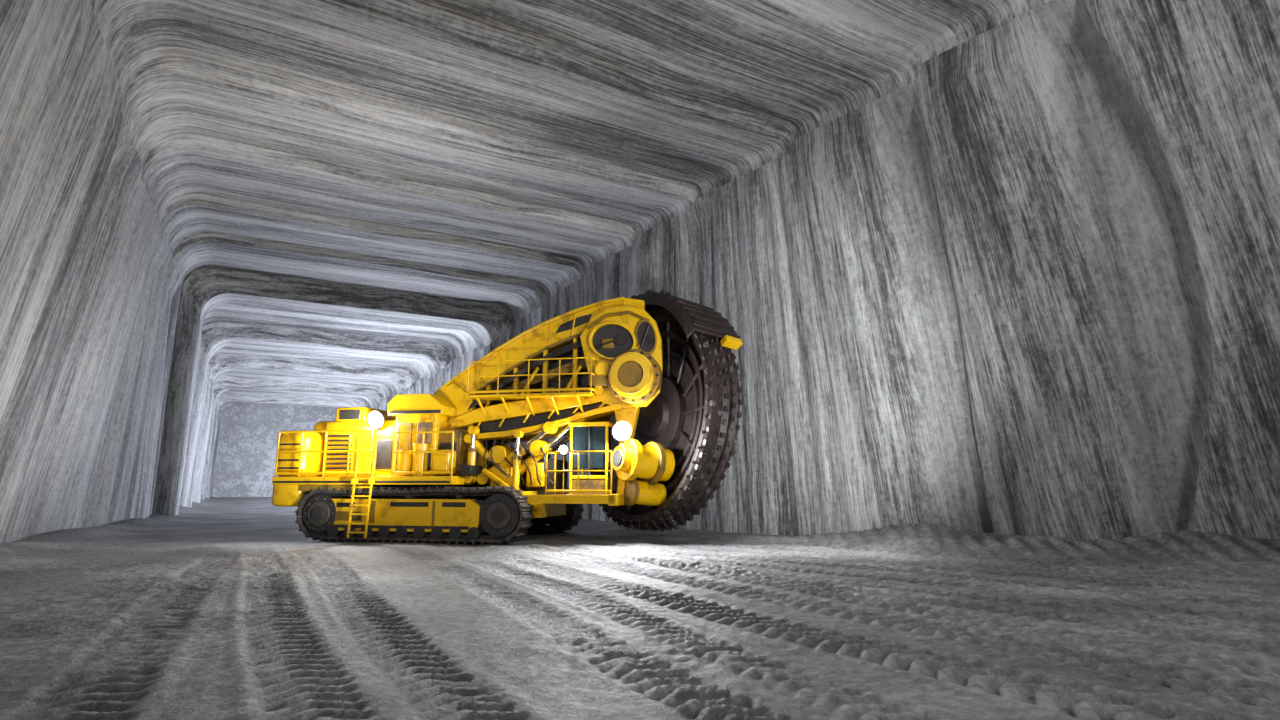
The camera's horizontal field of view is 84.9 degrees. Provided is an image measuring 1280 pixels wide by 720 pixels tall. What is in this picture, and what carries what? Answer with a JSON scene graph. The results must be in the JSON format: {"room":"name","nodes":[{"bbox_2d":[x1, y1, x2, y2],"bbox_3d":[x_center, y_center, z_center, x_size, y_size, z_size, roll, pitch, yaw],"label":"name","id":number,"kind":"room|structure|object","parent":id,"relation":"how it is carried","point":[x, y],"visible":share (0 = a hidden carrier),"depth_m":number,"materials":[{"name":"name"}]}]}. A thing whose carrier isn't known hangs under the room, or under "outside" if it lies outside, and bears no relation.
{"room":"underground passage","nodes":[
{"label":"underground passage","id":0,"kind":"room"},
{"bbox_2d":[0,0,219,542],"bbox_3d":[-23.363,2.854,34.593,2.843,10.050,103.200,6,-12,-29],"label":"wall","id":1,"kind":"structure","parent":0,"point":[109,413],"depth_m":16.42,"materials":[{"name":"grey stone"}]},
{"bbox_2d":[212,403,336,496],"bbox_3d":[-41.943,10.438,82.586,20.000,12.000,0.556,6,-12,-29],"label":"wall","id":2,"kind":"structure","parent":0,"point":[245,461],"depth_m":80.94,"materials":[{"name":"grey stone"}]},
{"bbox_2d":[388,394,469,475],"bbox_3d":[-5.137,2.179,19.078,1.929,2.120,3.980,-2,-10,12],"label":"operator cab","id":3,"kind":"object","parent":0,"point":[413,412],"visible":0.68,"depth_m":17.58,"materials":[{"name":"yellow paint"}]},
{"bbox_2d":[434,297,644,478],"bbox_3d":[-2.507,0.870,18.744,5.650,4.580,2.180,-2,-10,12],"label":"boom","id":4,"kind":"object","parent":3,"relation":"on","point":[559,336],"visible":0.65,"depth_m":18.09,"materials":[{"name":"yellow paint"}]},
{"bbox_2d":[467,357,596,415],"bbox_3d":[-2.678,0.697,17.555,3.247,1.351,0.700,-2,-10,12],"label":"walkway","id":5,"kind":"object","parent":4,"relation":"attached to","point":[503,397],"depth_m":17.28,"materials":[{"name":"yellow metal"}]},
{"bbox_2d":[580,305,662,493],"bbox_3d":[-0.383,0.991,17.200,1.480,4.800,1.999,8,-13,-38],"label":"housing","id":6,"kind":"object","parent":4,"relation":"attached to","point":[625,342],"visible":0.96,"depth_m":17.26,"materials":[{"name":"yellow paint"}]},
{"bbox_2d":[612,439,674,506],"bbox_3d":[0.048,2.732,16.949,1.482,1.626,1.042,6,-12,-32],"label":"drum gearbox","id":7,"kind":"object","parent":6,"relation":"attached to","point":[650,462],"visible":0.98,"depth_m":16.72,"materials":[{"name":"yellow paint"}]},
{"bbox_2d":[612,421,631,440],"bbox_3d":[-0.427,1.692,16.689,0.452,0.466,0.318,-2,-10,12],"label":"work lamp","id":8,"kind":"object","parent":7,"relation":"attached to","point":[622,430],"visible":1,"depth_m":16.66,"materials":[{"name":"white glass"}]},
{"bbox_2d":[587,305,741,531],"bbox_3d":[0.403,1.496,18.642,1.658,6.054,6.005,7,-12,-33],"label":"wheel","id":9,"kind":"object","parent":4,"relation":"attached to","point":[695,414],"visible":0.49,"depth_m":17.05,"materials":[{"name":"black metal"}]},
{"bbox_2d":[631,290,742,349],"bbox_3d":[0.578,-0.862,18.963,1.616,1.855,5.181,7,-12,-33],"label":"drum shroud","id":10,"kind":"object","parent":4,"relation":"attached to","point":[692,316],"visible":0.59,"depth_m":17.20,"materials":[{"name":"metal"}]},
{"bbox_2d":[89,0,1050,412],"bbox_3d":[-16.475,-1.499,39.386,15.380,2.206,103.200,6,-12,-29],"label":"ceiling","id":11,"kind":"structure","parent":0,"point":[352,200],"depth_m":18.84,"materials":[{"name":"grey stone"}]},
{"bbox_2d":[0,497,1279,719],"bbox_3d":[-15.297,8.110,38.825,30.930,0.673,104.000,6,-12,-29],"label":"floor","id":12,"kind":"structure","parent":0,"point":[219,608],"depth_m":6.89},
{"bbox_2d":[295,486,534,544],"bbox_3d":[-5.501,3.723,16.918,6.005,1.333,0.660,-2,-10,12],"label":"crawler track","id":13,"kind":"object","parent":12,"relation":"on","point":[505,516],"visible":0.98,"depth_m":16.62,"materials":[{"name":"yellow metal"}]},
{"bbox_2d":[272,476,565,517],"bbox_3d":[-5.532,3.727,19.042,6.700,1.060,4.680,-2,-10,12],"label":"chassis","id":14,"kind":"object","parent":13,"relation":"on","point":[287,491],"visible":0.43,"depth_m":17.35,"materials":[{"name":"yellow paint"}]},
{"bbox_2d":[277,421,333,476],"bbox_3d":[-8.313,2.612,19.878,1.400,1.550,4.310,-2,-10,12],"label":"counterweight","id":15,"kind":"object","parent":14,"relation":"on","point":[312,441],"visible":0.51,"depth_m":17.91,"materials":[{"name":"yellow paint"}]},
{"bbox_2d":[324,407,395,475],"bbox_3d":[-6.911,2.415,19.771,2.100,1.900,3.500,-2,-10,12],"label":"house","id":16,"kind":"object","parent":14,"relation":"on","point":[347,418],"visible":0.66,"depth_m":18.12,"materials":[{"name":"yellow paint"}]},
{"bbox_2d":[368,410,383,428],"bbox_3d":[-6.761,1.533,17.960,0.480,0.456,0.272,-2,-10,12],"label":"work lamp","id":17,"kind":"object","parent":16,"relation":"attached to","point":[375,418],"visible":1,"depth_m":17.89,"materials":[{"name":"white glass"}]},
{"bbox_2d":[346,437,377,537],"bbox_3d":[-6.678,3.045,16.816,0.524,2.385,0.301,-2,-10,12],"label":"access ladder","id":18,"kind":"object","parent":14,"relation":"attached to","point":[354,481],"visible":1,"depth_m":16.74,"materials":[{"name":"yellow metal"}]},
{"bbox_2d":[274,429,515,476],"bbox_3d":[-6.369,2.672,19.401,4.854,1.144,4.561,-2,-10,12],"label":"deck railings","id":19,"kind":"object","parent":14,"relation":"on","point":[347,472],"visible":0.61,"depth_m":17.25,"materials":[{"name":"yellow metal"}]},
{"bbox_2d":[460,412,586,494],"bbox_3d":[-2.757,2.500,18.058,3.038,2.130,2.756,-2,-10,12],"label":"hydraulic cylinder","id":20,"kind":"object","parent":14,"relation":"attached to","point":[520,467],"visible":0.94,"depth_m":17.36,"materials":[{"name":"yellow paint"}]},
{"bbox_2d":[481,451,623,507],"bbox_3d":[-2.078,2.970,17.331,3.487,1.349,1.600,-2,-10,12],"label":"platform","id":21,"kind":"object","parent":14,"relation":"attached to","point":[611,499],"visible":0.88,"depth_m":16.46,"materials":[{"name":"yellow paint"}]},
{"bbox_2d":[569,422,616,493],"bbox_3d":[-1.142,2.477,17.528,1.020,1.750,1.120,-2,-10,12],"label":"operator cab","id":22,"kind":"object","parent":21,"relation":"on","point":[584,436],"visible":0.65,"depth_m":17.09,"materials":[{"name":"yellow paint"}]},
{"bbox_2d":[559,445,567,453],"bbox_3d":[-1.851,2.196,17.122,0.230,0.229,0.205,-2,-10,12],"label":"work lamp","id":23,"kind":"object","parent":22,"relation":"attached to","point":[562,447],"visible":0.8,"depth_m":17.04,"materials":[{"name":"white glass"}]},
{"bbox_2d":[527,486,583,532],"bbox_3d":[-4.636,4.439,20.923,6.005,1.333,0.660,-2,-10,12],"label":"crawler track","id":24,"kind":"object","parent":12,"relation":"on","point":[560,523],"visible":0.16,"depth_m":20.14,"materials":[{"name":"black metal"}]},
{"bbox_2d":[369,0,1279,539],"bbox_3d":[-7.659,4.045,43.535,7.959,10.850,103.200,6,-12,-29],"label":"wall","id":25,"kind":"structure","parent":0,"point":[1029,284],"depth_m":14.35,"materials":[{"name":"grey stone"}]}
]}

